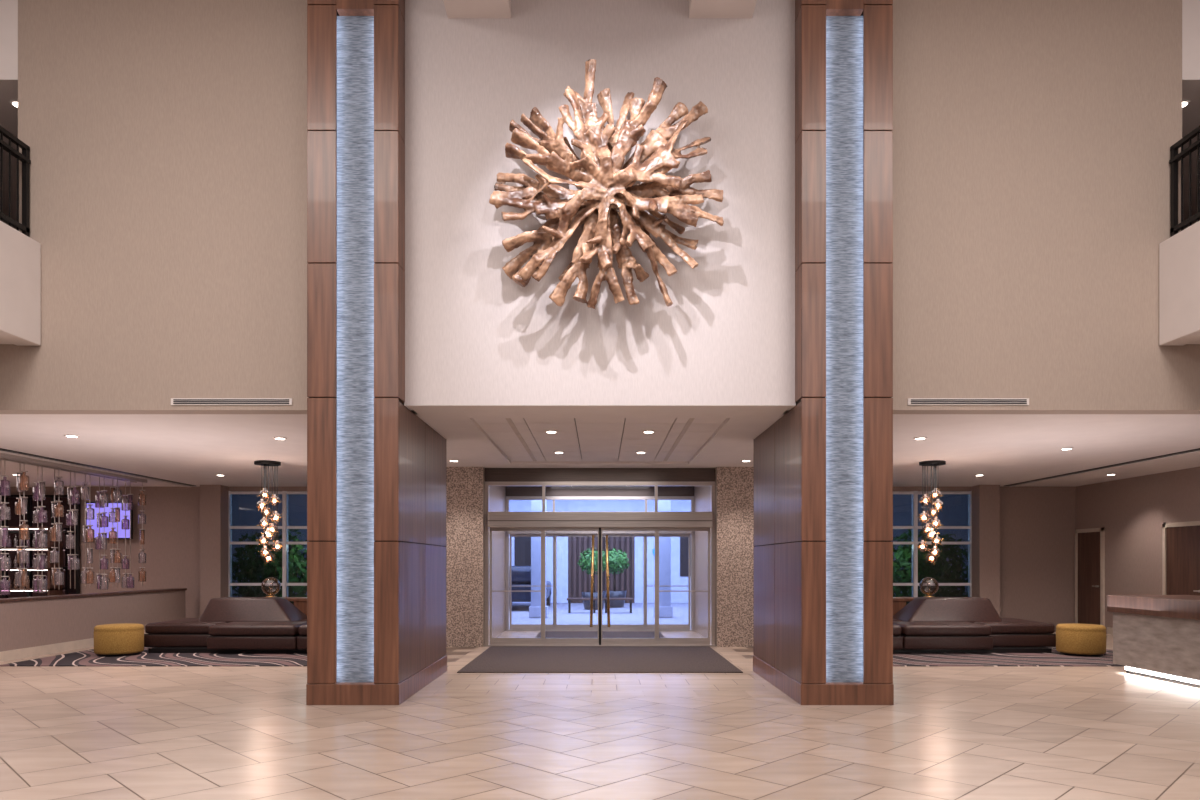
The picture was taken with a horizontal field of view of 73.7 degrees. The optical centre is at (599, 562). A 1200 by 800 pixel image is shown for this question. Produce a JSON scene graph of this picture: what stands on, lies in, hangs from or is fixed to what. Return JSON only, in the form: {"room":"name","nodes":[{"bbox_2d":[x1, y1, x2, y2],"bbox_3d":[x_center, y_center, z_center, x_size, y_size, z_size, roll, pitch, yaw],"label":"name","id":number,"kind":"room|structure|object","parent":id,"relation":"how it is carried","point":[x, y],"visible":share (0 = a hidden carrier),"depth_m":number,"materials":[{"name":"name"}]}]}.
{"room":"hotel lobby","nodes":[
{"label":"hotel lobby","id":0,"kind":"room"},
{"bbox_2d":[0,0,17,220],"bbox_3d":[-8.030,-6.070,11.510,2.940,1.240,4.980,0,0,0],"label":"ceiling","id":1,"kind":"structure","parent":0,"point":[8,8],"depth_m":9.17,"materials":[{"name":"white paint"}]},
{"bbox_2d":[10,100,17,107],"bbox_3d":[-6.900,-5.441,9.500,0.180,0.015,0.180,0,0,0],"label":"recessed light","id":2,"kind":"object","parent":1,"relation":"in","point":[14,103],"visible":0.46,"depth_m":9.46,"materials":[{"name":"white paint"}]},
{"bbox_2d":[0,588,186,651],"bbox_3d":[-9.235,1.028,13.460,0.290,0.945,8.320,0,0,0],"label":"wall","id":3,"kind":"structure","parent":0,"point":[25,622],"depth_m":13.94,"materials":[{"name":"beige paint"}]},
{"bbox_2d":[0,630,146,661],"bbox_3d":[-9.105,1.425,13.450,0.030,0.150,8.300,0,0,0],"label":"baseboard","id":4,"kind":"structure","parent":3,"relation":"attached to","point":[85,643],"depth_m":13.11,"materials":[{"name":"paint"}]},
{"bbox_2d":[1,487,306,617],"bbox_3d":[-8.700,-0.110,18.100,11.000,3.220,0.200,0,0,0],"label":"wall","id":5,"kind":"structure","parent":0,"point":[171,547],"depth_m":18.00,"materials":[{"name":"beige paint"}]},
{"bbox_2d":[0,495,79,598],"bbox_3d":[-12.800,-0.300,17.945,2.260,2.450,0.090,0,0,0],"label":"shelving unit","id":6,"kind":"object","parent":5,"relation":"in","point":[14,521],"depth_m":17.95,"materials":[{"name":"black metal"}]},
{"bbox_2d":[86,502,132,538],"bbox_3d":[-10.935,-0.945,17.896,1.030,0.830,0.203,0,0,0],"label":"television","id":7,"kind":"object","parent":5,"relation":"attached to","point":[121,532],"visible":0.56,"depth_m":17.79,"materials":[{"name":"purple glass"}]},
{"bbox_2d":[228,491,308,604],"bbox_3d":[-5.810,-0.230,18.050,5.220,2.780,0.140,0,0,0],"label":"window","id":8,"kind":"structure","parent":5,"relation":"in","point":[247,569],"depth_m":18.04,"materials":[{"name":"glass"}]},
{"bbox_2d":[0,0,415,413],"bbox_3d":[-8.150,-4.210,9.125,12.100,4.980,0.250,0,0,0],"label":"wall","id":9,"kind":"structure","parent":0,"point":[166,140],"depth_m":9.00,"materials":[{"name":"beige paint"}]},
{"bbox_2d":[0,221,40,345],"bbox_3d":[-7.990,-3.015,2.498,3.420,1.150,12.995,0,0,0],"label":"balcony","id":10,"kind":"object","parent":9,"relation":"attached to","point":[20,255],"visible":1,"depth_m":8.67,"materials":[{"name":"white paint"}]},
{"bbox_2d":[0,126,30,236],"bbox_3d":[-6.425,-4.130,2.490,0.070,1.080,12.980,0,0,0],"label":"balcony railing","id":11,"kind":"object","parent":10,"relation":"on","point":[24,157],"depth_m":8.82,"materials":[{"name":"black metal"}]},
{"bbox_2d":[171,398,291,404],"bbox_3d":[-4.140,-1.812,8.990,1.360,0.075,0.020,0,0,0],"label":"air vent","id":12,"kind":"object","parent":9,"relation":"in","point":[174,401],"visible":1,"depth_m":8.98,"materials":[{"name":"grey metal"}]},
{"bbox_2d":[200,485,228,615],"bbox_3d":[-8.575,-0.110,17.799,0.450,3.219,0.399,0,0,0],"label":"wall","id":13,"kind":"structure","parent":0,"point":[213,498],"depth_m":17.60,"materials":[{"name":"beige paint"}]},
{"bbox_2d":[446,467,505,646],"bbox_3d":[-2.645,-0.110,16.150,1.110,3.219,3.700,0,0,0],"label":"wall","id":14,"kind":"structure","parent":0,"point":[465,487],"depth_m":14.30,"materials":[{"name":"beige stone"}]},
{"bbox_2d":[484,468,715,645],"bbox_3d":[0.000,-0.109,14.477,4.170,3.218,0.285,0,0,0],"label":"door","id":15,"kind":"structure","parent":14,"relation":"in","point":[543,521],"depth_m":14.45,"materials":[{"name":"metal"}]},
{"bbox_2d":[505,486,694,630],"bbox_3d":[0.000,-0.109,17.677,4.170,3.218,0.285,0,0,0],"label":"door","id":16,"kind":"structure","parent":14,"relation":"in","point":[553,493],"depth_m":17.68,"materials":[{"name":"metal"}]},
{"bbox_2d":[0,630,1199,799],"bbox_3d":[0.000,1.574,7.100,28.400,0.152,22.200,0,0,0],"label":"floor","id":17,"kind":"structure","parent":0,"point":[67,732],"depth_m":6.68,"materials":[{"name":"tile"}]},
{"bbox_2d":[1,527,62,595],"bbox_3d":[-12.975,0.355,17.665,1.950,2.290,0.430,0,0,0],"label":"bar shelf","id":18,"kind":"object","parent":17,"relation":"on","point":[58,590],"visible":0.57,"depth_m":17.58,"materials":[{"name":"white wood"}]},
{"bbox_2d":[0,647,306,665],"bbox_3d":[-6.175,1.492,13.700,5.150,0.013,4.200,0,0,0],"label":"area rug","id":19,"kind":"object","parent":17,"relation":"on","point":[87,657],"visible":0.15,"depth_m":12.19,"materials":[{"name":"carpet"}]},
{"bbox_2d":[94,623,143,656],"bbox_3d":[-7.800,1.239,12.980,0.704,0.492,0.704,0,0,0],"label":"pouf","id":20,"kind":"object","parent":19,"relation":"on","point":[122,639],"visible":1,"depth_m":12.70,"materials":[{"name":"yellow fabric"}]},
{"bbox_2d":[144,597,306,652],"bbox_3d":[-5.780,1.052,13.925,3.760,0.865,1.850,0,0,0],"label":"sofa","id":21,"kind":"object","parent":19,"relation":"on","point":[226,624],"visible":0.66,"depth_m":13.40,"materials":[{"name":"brown leather"}]},
{"bbox_2d":[283,597,306,614],"bbox_3d":[-5.375,1.073,15.250,2.750,0.825,0.500,0,0,0],"label":"console table","id":22,"kind":"object","parent":19,"relation":"on","point":[300,603],"visible":0.02,"depth_m":15.02,"materials":[{"name":"brown wood"}]},
{"bbox_2d":[261,577,280,596],"bbox_3d":[-6.270,0.462,15.250,0.350,0.393,0.350,0,0,0],"label":"glass globe","id":23,"kind":"object","parent":22,"relation":"on","point":[270,594],"visible":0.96,"depth_m":15.25,"materials":[{"name":"clear glass"}]},
{"bbox_2d":[306,0,446,704],"bbox_3d":[-2.610,-2.595,9.775,0.980,8.190,2.670,0,0,0],"label":"column","id":24,"kind":"structure","parent":17,"relation":"on","point":[376,471],"depth_m":8.47,"materials":[{"name":"walnut"},{"name":"brushed metal"}]},
{"bbox_2d":[457,646,742,672],"bbox_3d":[0.000,1.491,12.575,3.900,0.014,3.350,0,0,0],"label":"door mat","id":25,"kind":"object","parent":17,"relation":"on","point":[496,659],"visible":1,"depth_m":12.18,"materials":[{"name":"carpet"}]},
{"bbox_2d":[535,631,664,637],"bbox_3d":[0.000,1.492,16.150,2.600,0.011,2.500,0,0,0],"label":"mat","id":26,"kind":"object","parent":17,"relation":"on","point":[548,634],"visible":0.48,"depth_m":16.63,"materials":[{"name":"grey carpet"}]},
{"bbox_2d":[753,0,893,704],"bbox_3d":[2.610,-2.595,9.775,0.980,8.190,2.670,0,0,0],"label":"column","id":27,"kind":"structure","parent":17,"relation":"on","point":[823,471],"depth_m":8.47,"materials":[{"name":"wood"}]},
{"bbox_2d":[893,647,1123,665],"bbox_3d":[6.175,1.492,13.700,5.150,0.013,4.200,0,0,0],"label":"area rug","id":28,"kind":"object","parent":17,"relation":"on","point":[1054,658],"visible":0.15,"depth_m":12.32,"materials":[{"name":"carpet"}]},
{"bbox_2d":[893,597,916,614],"bbox_3d":[5.375,1.073,15.250,2.750,0.825,0.500,0,0,0],"label":"console table","id":29,"kind":"object","parent":28,"relation":"on","point":[899,603],"visible":0.02,"depth_m":15.02,"materials":[{"name":"brown wood"}]},
{"bbox_2d":[919,577,938,596],"bbox_3d":[6.270,0.462,15.250,0.350,0.393,0.350,0,0,0],"label":"glass globe","id":30,"kind":"object","parent":29,"relation":"on","point":[928,594],"visible":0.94,"depth_m":15.25,"materials":[{"name":"clear glass"}]},
{"bbox_2d":[893,597,1055,652],"bbox_3d":[5.780,1.052,13.925,3.760,0.865,1.850,0,0,0],"label":"sofa","id":31,"kind":"object","parent":28,"relation":"on","point":[925,624],"visible":0.65,"depth_m":13.40,"materials":[{"name":"brown leather"}]},
{"bbox_2d":[1056,623,1105,656],"bbox_3d":[7.800,1.239,12.980,0.704,0.492,0.704,0,0,0],"label":"pouf","id":32,"kind":"object","parent":28,"relation":"on","point":[1072,639],"visible":1,"depth_m":12.70,"materials":[{"name":"yellow fabric"}]},
{"bbox_2d":[1107,595,1199,687],"bbox_3d":[7.550,0.970,8.450,1.100,1.060,5.200,0,0,0],"label":"reception desk","id":33,"kind":"object","parent":17,"relation":"on","point":[1157,637],"visible":1,"depth_m":10.12,"materials":[{"name":"beige stone"}]},
{"bbox_2d":[404,0,795,404],"bbox_3d":[0.000,-4.212,8.870,4.280,4.976,0.260,0,0,0],"label":"wall","id":34,"kind":"structure","parent":0,"point":[474,335],"depth_m":8.74,"materials":[{"name":"white paint"}]},
{"bbox_2d":[443,0,510,17],"bbox_3d":[-1.315,-6.325,2.370,0.690,0.750,12.740,0,0,0],"label":"ceiling beam","id":35,"kind":"structure","parent":34,"relation":"attached to","point":[454,8],"depth_m":8.58,"materials":[{"name":"white paint"}]},
{"bbox_2d":[489,59,723,308],"bbox_3d":[0.073,-3.945,8.418,2.458,2.567,0.563,0,0,-1],"label":"sculpture","id":36,"kind":"object","parent":34,"relation":"attached to","point":[608,191],"visible":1,"depth_m":8.32,"materials":[{"name":"brown wood"}]},
{"bbox_2d":[689,0,756,17],"bbox_3d":[1.315,-6.325,2.370,0.690,0.750,12.740,0,0,0],"label":"ceiling beam","id":37,"kind":"structure","parent":34,"relation":"attached to","point":[697,8],"depth_m":8.58,"materials":[{"name":"white paint"}]},
{"bbox_2d":[0,405,1199,486],"bbox_3d":[0.000,-1.860,13.470,28.400,0.280,9.459,0,0,0],"label":"ceiling","id":38,"kind":"structure","parent":0,"point":[1008,449],"depth_m":11.51,"materials":[{"name":"white paint"}]},
{"bbox_2d":[64,435,79,437],"bbox_3d":[-7.130,-1.712,10.800,0.180,0.015,0.180,0,0,0],"label":"recessed light","id":39,"kind":"object","parent":38,"relation":"in","point":[75,436],"visible":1,"depth_m":10.78,"materials":[{"name":"white paint"}]},
{"bbox_2d":[0,453,146,594],"bbox_3d":[-9.475,-0.609,13.550,0.360,2.218,5.900,0,0,0],"label":"glass screen","id":40,"kind":"object","parent":38,"relation":"hanging from","point":[5,457],"visible":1,"depth_m":14.12,"materials":[{"name":"glass"}]},
{"bbox_2d":[0,448,194,486],"bbox_3d":[-9.070,-1.705,13.700,0.180,0.030,8.200,0,0,0],"label":"ceiling slot vent","id":41,"kind":"object","parent":38,"relation":"attached to","point":[6,451],"visible":1,"depth_m":14.16,"materials":[{"name":"black metal"}]},
{"bbox_2d":[254,460,283,563],"bbox_3d":[-5.616,-0.837,13.557,0.489,1.764,0.556,0,0,0],"label":"pendant chandelier","id":42,"kind":"object","parent":38,"relation":"hanging from","point":[264,463],"visible":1,"depth_m":13.61,"materials":[{"name":"glass"}]},
{"bbox_2d":[273,437,286,439],"bbox_3d":[-4.400,-1.712,11.000,0.180,0.015,0.180,0,0,0],"label":"recessed light","id":43,"kind":"object","parent":38,"relation":"in","point":[277,438],"visible":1,"depth_m":10.96,"materials":[{"name":"white paint"}]},
{"bbox_2d":[545,430,557,432],"bbox_3d":[-0.650,-1.754,10.700,0.180,0.015,0.180,0,0,0],"label":"recessed light","id":44,"kind":"object","parent":38,"relation":"in","point":[547,431],"visible":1,"depth_m":10.65,"materials":[{"name":"white paint"}]},
{"bbox_2d":[642,430,654,432],"bbox_3d":[0.650,-1.754,10.700,0.180,0.015,0.180,0,0,0],"label":"recessed light","id":45,"kind":"object","parent":38,"relation":"in","point":[645,431],"visible":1,"depth_m":10.65,"materials":[{"name":"white paint"}]},
{"bbox_2d":[913,437,926,439],"bbox_3d":[4.400,-1.712,11.000,0.180,0.015,0.180,0,0,0],"label":"recessed light","id":46,"kind":"object","parent":38,"relation":"in","point":[915,438],"visible":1,"depth_m":10.96,"materials":[{"name":"white paint"}]},
{"bbox_2d":[916,460,945,563],"bbox_3d":[5.616,-0.837,13.557,0.489,1.764,0.556,0,0,0],"label":"pendant chandelier","id":47,"kind":"object","parent":38,"relation":"hanging from","point":[934,463],"visible":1,"depth_m":13.61,"materials":[{"name":"glass"}]},
{"bbox_2d":[1005,448,1199,486],"bbox_3d":[9.070,-1.705,13.700,0.180,0.030,8.200,0,0,0],"label":"ceiling slot vent","id":48,"kind":"object","parent":38,"relation":"attached to","point":[1193,451],"visible":1,"depth_m":14.16,"materials":[{"name":"black metal"}]},
{"bbox_2d":[694,467,753,646],"bbox_3d":[2.645,-0.110,16.150,1.110,3.219,3.700,0,0,0],"label":"wall","id":49,"kind":"structure","parent":0,"point":[734,487],"depth_m":14.30,"materials":[{"name":"beige stone"}]},
{"bbox_2d":[893,487,1075,629],"bbox_3d":[8.700,-0.110,18.100,11.000,3.220,0.200,0,0,0],"label":"wall","id":50,"kind":"structure","parent":0,"point":[1038,524],"depth_m":18.00,"materials":[{"name":"beige paint"}]},
{"bbox_2d":[891,491,971,604],"bbox_3d":[5.810,-0.230,18.050,5.220,2.780,0.140,0,0,0],"label":"window","id":51,"kind":"structure","parent":50,"relation":"in","point":[952,569],"depth_m":18.04,"materials":[{"name":"glass"}]},
{"bbox_2d":[971,485,999,615],"bbox_3d":[8.575,-0.110,17.799,0.450,3.219,0.399,0,0,0],"label":"wall pier","id":52,"kind":"object","parent":50,"relation":"attached to","point":[985,498],"visible":0.64,"depth_m":17.60,"materials":[{"name":"beige paint"}]},
{"bbox_2d":[784,0,1199,413],"bbox_3d":[8.150,-4.210,9.125,12.100,4.980,0.250,0,0,0],"label":"wall","id":53,"kind":"structure","parent":0,"point":[1033,140],"depth_m":9.00,"materials":[{"name":"beige paint"}]},
{"bbox_2d":[908,398,1028,404],"bbox_3d":[4.140,-1.812,8.990,1.360,0.075,0.020,0,0,0],"label":"air vent","id":54,"kind":"object","parent":53,"relation":"in","point":[911,401],"visible":1,"depth_m":8.98,"materials":[{"name":"grey metal"}]},
{"bbox_2d":[1159,221,1199,345],"bbox_3d":[7.990,-3.015,2.498,3.420,1.150,12.995,0,0,0],"label":"balcony","id":55,"kind":"object","parent":53,"relation":"attached to","point":[1179,255],"visible":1,"depth_m":8.67,"materials":[{"name":"white paint"}]},
{"bbox_2d":[1169,126,1199,236],"bbox_3d":[6.425,-4.130,2.490,0.070,1.080,12.980,0,0,0],"label":"balcony railing","id":56,"kind":"object","parent":55,"relation":"on","point":[1175,157],"depth_m":8.82,"materials":[{"name":"black metal"}]},
{"bbox_2d":[1076,467,1199,633],"bbox_3d":[10.800,-0.480,7.000,0.200,3.960,22.000,0,0,0],"label":"wall","id":57,"kind":"structure","parent":0,"point":[1132,512],"depth_m":15.95,"materials":[{"name":"beige paint"}]},
{"bbox_2d":[1075,528,1104,625],"bbox_3d":[10.646,0.375,17.450,0.098,2.250,1.000,0,0,0],"label":"door","id":58,"kind":"structure","parent":57,"relation":"in","point":[1089,543],"depth_m":17.40,"materials":[{"name":"paint"}]},
{"bbox_2d":[1107,627,1112,634],"bbox_3d":[10.690,1.425,14.175,0.020,0.150,5.350,0,0,0],"label":"baseboard","id":59,"kind":"structure","parent":57,"relation":"attached to","point":[1109,629],"depth_m":16.76,"materials":[{"name":"paint"}]},
{"bbox_2d":[1162,521,1199,595],"bbox_3d":[10.646,0.375,14.575,0.098,2.250,1.150,0,0,0],"label":"door","id":60,"kind":"structure","parent":57,"relation":"in","point":[1180,540],"depth_m":14.68,"materials":[{"name":"paint"}]},
{"bbox_2d":[1182,0,1199,220],"bbox_3d":[8.030,-6.070,11.510,2.940,1.240,4.980,0,0,0],"label":"wall","id":61,"kind":"structure","parent":0,"point":[1190,9],"depth_m":9.17,"materials":[{"name":"white paint"}]},
{"bbox_2d":[1182,100,1189,107],"bbox_3d":[6.900,-5.441,9.500,0.180,0.015,0.180,0,0,0],"label":"recessed light","id":62,"kind":"object","parent":61,"relation":"in","point":[1185,103],"visible":0.45,"depth_m":9.46,"materials":[{"name":"white paint"}]},
{"label":"outside","id":63,"kind":"structure","parent":0,"visible":0},
{"bbox_2d":[509,603,690,628],"bbox_3d":[0.000,1.605,29.100,32.000,0.190,21.800,0,0,0],"label":"ground","id":64,"kind":"structure","parent":63,"point":[520,611],"depth_m":23.01,"materials":[{"name":"white concrete"}]},
{"bbox_2d":[509,566,551,605],"bbox_3d":[-2.575,0.800,26.990,1.650,1.400,4.020,0,0,0],"label":"parked car","id":65,"kind":"object","parent":64,"relation":"on","point":[521,575],"visible":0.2,"depth_m":25.01,"materials":[{"name":"paint"}]},
{"bbox_2d":[529,500,547,617],"bbox_3d":[-1.700,-0.600,22.200,0.500,4.200,0.500,0,0,0],"label":"column","id":66,"kind":"structure","parent":64,"relation":"on","point":[536,505],"depth_m":22.00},
{"bbox_2d":[567,598,596,612],"bbox_3d":[-0.550,1.280,24.175,0.900,0.440,0.350,0,0,0],"label":"bench","id":67,"kind":"object","parent":64,"relation":"on","point":[568,599],"visible":1,"depth_m":24.03,"materials":[{"name":"black metal"}]},
{"bbox_2d":[578,549,609,609],"bbox_3d":[-0.200,0.494,25.982,1.049,2.012,1.062,0,0,44],"label":"potted tree","id":68,"kind":"object","parent":64,"relation":"on","point":[586,559],"visible":0.77,"depth_m":25.76,"materials":[{"name":"green plant"}]},
{"bbox_2d":[509,500,690,602],"bbox_3d":[0.000,-2.000,30.150,32.000,7.000,0.500,0,0,0],"label":"building","id":69,"kind":"structure","parent":64,"relation":"on","point":[572,581],"depth_m":30.00,"materials":[{"name":"paint"}]},
{"bbox_2d":[603,548,629,607],"bbox_3d":[0.508,0.490,27.197,1.050,2.020,1.074,0,0,0],"label":"potted tree","id":70,"kind":"object","parent":64,"relation":"on","point":[616,560],"visible":0.75,"depth_m":26.91,"materials":[{"name":"green plant"}]},
{"bbox_2d":[603,598,632,612],"bbox_3d":[0.550,1.280,24.175,0.900,0.440,0.350,0,0,0],"label":"bench","id":71,"kind":"object","parent":64,"relation":"on","point":[605,599],"visible":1,"depth_m":24.00,"materials":[{"name":"black metal"}]},
{"bbox_2d":[653,500,672,617],"bbox_3d":[1.750,-0.600,22.200,0.500,4.200,0.500,0,0,0],"label":"column","id":72,"kind":"structure","parent":64,"relation":"on","point":[665,608],"depth_m":22.00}
]}

